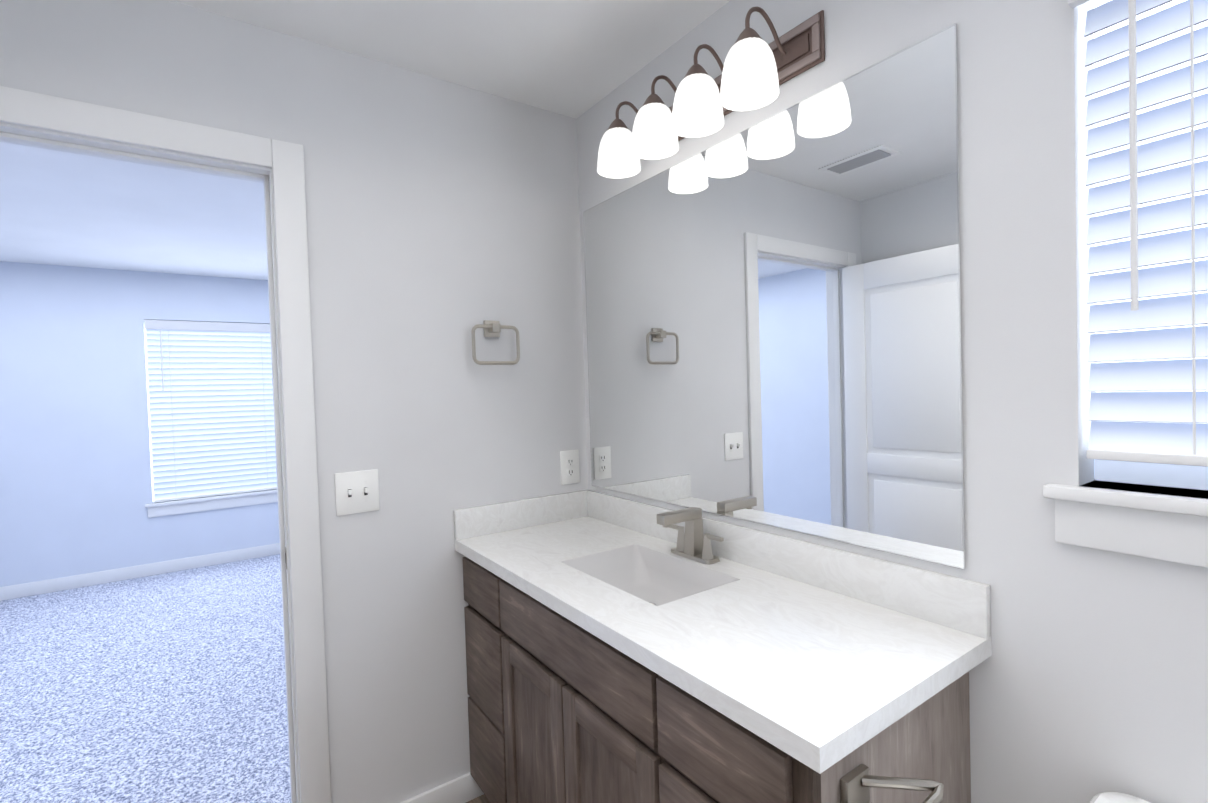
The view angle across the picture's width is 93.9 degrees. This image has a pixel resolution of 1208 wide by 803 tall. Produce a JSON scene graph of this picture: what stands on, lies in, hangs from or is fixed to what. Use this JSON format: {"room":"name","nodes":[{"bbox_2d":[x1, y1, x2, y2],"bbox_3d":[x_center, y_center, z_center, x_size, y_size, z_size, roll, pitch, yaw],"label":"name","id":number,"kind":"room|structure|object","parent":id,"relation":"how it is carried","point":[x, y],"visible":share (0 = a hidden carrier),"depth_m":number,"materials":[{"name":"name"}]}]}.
{"room":"bathroom","nodes":[
{"label":"bathroom","id":0,"kind":"room"},
{"bbox_2d":[0,261,279,586],"bbox_3d":[-3.762,0.213,4.553,3.710,2.500,0.160,-3,2,-35],"label":"wall","id":1,"kind":"structure","parent":0,"point":[76,489],"depth_m":4.33,"materials":[{"name":"paint"}]},
{"bbox_2d":[0,543,279,600],"bbox_3d":[-3.705,1.352,4.488,3.240,0.096,0.017,-3,2,-35],"label":"baseboard","id":2,"kind":"structure","parent":1,"relation":"attached to","point":[95,578],"depth_m":4.46,"materials":[{"name":"white paint"}]},
{"bbox_2d":[145,329,277,517],"bbox_3d":[-3.292,0.117,4.853,1.060,1.590,0.185,-3,2,-35],"label":"window","id":3,"kind":"structure","parent":1,"relation":"in","point":[171,507],"depth_m":4.73,"materials":[{"name":"white paint"}]},
{"bbox_2d":[144,320,276,501],"bbox_3d":[-3.278,0.061,4.829,0.958,1.470,0.078,-3,2,-35],"label":"window blind","id":4,"kind":"object","parent":3,"relation":"attached to","point":[211,406],"visible":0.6,"depth_m":4.78,"materials":[{"name":"white plastic"}]},
{"bbox_2d":[0,554,290,802],"bbox_3d":[-2.689,1.437,2.956,3.550,0.064,4.093,-3,2,-35],"label":"floor","id":5,"kind":"structure","parent":0,"point":[169,687],"depth_m":2.72,"materials":[{"name":"carpet"}]},
{"bbox_2d":[0,0,587,802],"bbox_3d":[-1.015,0.199,1.590,2.270,2.500,0.058,-3,2,-35],"label":"wall","id":6,"kind":"structure","parent":0,"point":[442,218],"depth_m":1.80,"materials":[{"name":"paint"}]},
{"bbox_2d":[0,86,330,802],"bbox_3d":[-1.264,0.337,1.452,0.937,2.126,0.149,-3,2,-35],"label":"door frame","id":7,"kind":"structure","parent":6,"relation":"attached to","point":[49,122],"depth_m":1.62,"materials":[{"name":"white paint"}]},
{"bbox_2d":[335,469,379,515],"bbox_3d":[-0.750,0.278,1.724,0.124,0.128,0.024,-3,2,-35],"label":"switch plate","id":8,"kind":"object","parent":6,"relation":"attached to","point":[356,491],"visible":1,"depth_m":1.73,"materials":[{"name":"white plastic"}]},
{"bbox_2d":[400,773,483,802],"bbox_3d":[-0.417,1.318,1.966,0.945,0.090,0.014,-3,2,-35],"label":"baseboard","id":9,"kind":"structure","parent":6,"relation":"attached to","point":[465,788],"depth_m":1.90,"materials":[{"name":"white paint"}]},
{"bbox_2d":[471,320,519,364],"bbox_3d":[-0.382,-0.205,1.966,0.177,0.156,0.047,-3,2,-35],"label":"towel ring","id":10,"kind":"object","parent":6,"relation":"attached to","point":[492,328],"visible":1,"depth_m":1.96,"materials":[{"name":"silver metal"}]},
{"bbox_2d":[454,490,585,541],"bbox_3d":[-0.278,0.406,2.055,0.544,0.100,0.019,-3,2,-35],"label":"backsplash","id":11,"kind":"structure","parent":6,"relation":"attached to","point":[470,522],"depth_m":2.02,"materials":[{"name":"white stone"}]},
{"bbox_2d":[560,450,579,484],"bbox_3d":[-0.130,0.251,2.166,0.082,0.128,0.008,-3,2,-35],"label":"outlet","id":12,"kind":"object","parent":6,"relation":"attached to","point":[569,462],"visible":1,"depth_m":2.16,"materials":[{"name":"white plastic"}]},
{"bbox_2d":[0,0,729,279],"bbox_3d":[-1.840,-1.059,1.708,3.710,0.060,7.100,-3,2,-35],"label":"ceiling","id":13,"kind":"structure","parent":0,"point":[575,59],"depth_m":1.95,"materials":[{"name":"paint"}]},
{"bbox_2d":[466,794,489,802],"bbox_3d":[-0.135,1.421,0.408,2.270,0.060,3.008,-3,2,-35],"label":"floor","id":14,"kind":"structure","parent":0,"point":[482,798],"depth_m":1.93,"materials":[{"name":"plastic"}]},
{"bbox_2d":[463,558,513,802],"bbox_3d":[-0.155,0.923,1.931,0.523,0.864,0.365,-3,2,-35],"label":"base cabinet","id":15,"kind":"object","parent":14,"relation":"on","point":[488,687],"depth_m":1.77,"materials":[{"name":"brown wood"}]},
{"bbox_2d":[506,570,661,802],"bbox_3d":[0.117,0.924,1.541,0.523,0.864,0.749,-3,2,-35],"label":"base cabinet","id":16,"kind":"object","parent":14,"relation":"on","point":[617,651],"depth_m":1.34,"materials":[{"name":"brown wood"}]},
{"bbox_2d":[455,518,991,777],"bbox_3d":[0.117,0.475,1.492,0.544,0.036,1.395,-3,2,-35],"label":"countertop","id":17,"kind":"structure","parent":16,"relation":"on","point":[816,675],"depth_m":1.06,"materials":[{"name":"white stone"}]},
{"bbox_2d":[558,542,741,609],"bbox_3d":[0.112,0.506,1.530,0.277,0.100,0.430,-3,2,-35],"label":"sink","id":18,"kind":"object","parent":17,"relation":"in","point":[637,573],"depth_m":1.65,"materials":[{"name":"white ceramic"}]},
{"bbox_2d":[657,507,723,563],"bbox_3d":[0.219,0.381,1.605,0.152,0.140,0.222,-3,2,-35],"label":"faucet","id":19,"kind":"object","parent":17,"relation":"on","point":[693,542],"visible":1,"depth_m":1.61,"materials":[{"name":"silver metal"}]},
{"bbox_2d":[658,674,970,802],"bbox_3d":[0.400,0.925,1.134,0.523,0.864,0.402,-3,2,-35],"label":"base cabinet","id":20,"kind":"object","parent":14,"relation":"on","point":[706,758],"depth_m":0.98,"materials":[{"name":"brown wood"}]},
{"bbox_2d":[840,764,943,802],"bbox_3d":[0.423,0.608,0.841,0.147,0.072,0.104,-3,2,-35],"label":"toilet paper holder","id":21,"kind":"object","parent":20,"relation":"attached to","point":[857,782],"visible":0.98,"depth_m":0.86,"materials":[{"name":"silver metal"}]},
{"bbox_2d":[1089,792,1149,802],"bbox_3d":[0.668,1.002,0.551,0.733,0.725,0.454,-3,2,-35],"label":"toilet","id":22,"kind":"object","parent":14,"relation":"on","point":[1110,797],"visible":0.97,"depth_m":0.89,"materials":[{"name":"white ceramic"}]},
{"bbox_2d":[576,0,1207,802],"bbox_3d":[0.824,0.155,1.073,0.160,2.500,3.008,-3,2,-35],"label":"wall","id":23,"kind":"structure","parent":0,"point":[1088,678],"depth_m":1.01,"materials":[{"name":"paint"}]},
{"bbox_2d":[597,7,824,178],"bbox_3d":[0.232,-0.818,1.527,0.216,0.220,0.677,-3,2,-35],"label":"sconce","id":24,"kind":"object","parent":23,"relation":"attached to","point":[757,70],"visible":1,"depth_m":1.40,"materials":[{"name":"white glass"}]},
{"bbox_2d":[583,23,965,568],"bbox_3d":[0.315,-0.199,1.634,0.006,1.052,1.317,-3,2,-35],"label":"vanity mirror","id":25,"kind":"object","parent":23,"relation":"attached to","point":[774,317],"visible":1,"depth_m":1.38,"materials":[{"name":"clear glass"}]},
{"bbox_2d":[586,490,990,637],"bbox_3d":[0.336,0.397,1.633,0.019,0.100,1.376,-3,2,-35],"label":"backsplash","id":26,"kind":"structure","parent":23,"relation":"attached to","point":[944,599],"depth_m":1.31,"materials":[{"name":"white stone"}]},
{"bbox_2d":[1043,0,1207,567],"bbox_3d":[1.003,-0.241,0.753,0.182,0.965,0.644,-3,2,-35],"label":"window","id":27,"kind":"structure","parent":23,"relation":"in","point":[1168,526],"depth_m":0.91,"materials":[{"name":"white paint"}]},
{"bbox_2d":[1068,0,1207,466],"bbox_3d":[0.969,-0.316,0.730,0.089,0.824,0.564,-3,2,-35],"label":"window blind","id":28,"kind":"object","parent":27,"relation":"attached to","point":[1175,397],"visible":0.9,"depth_m":0.89,"materials":[{"name":"white plastic"}]}
]}

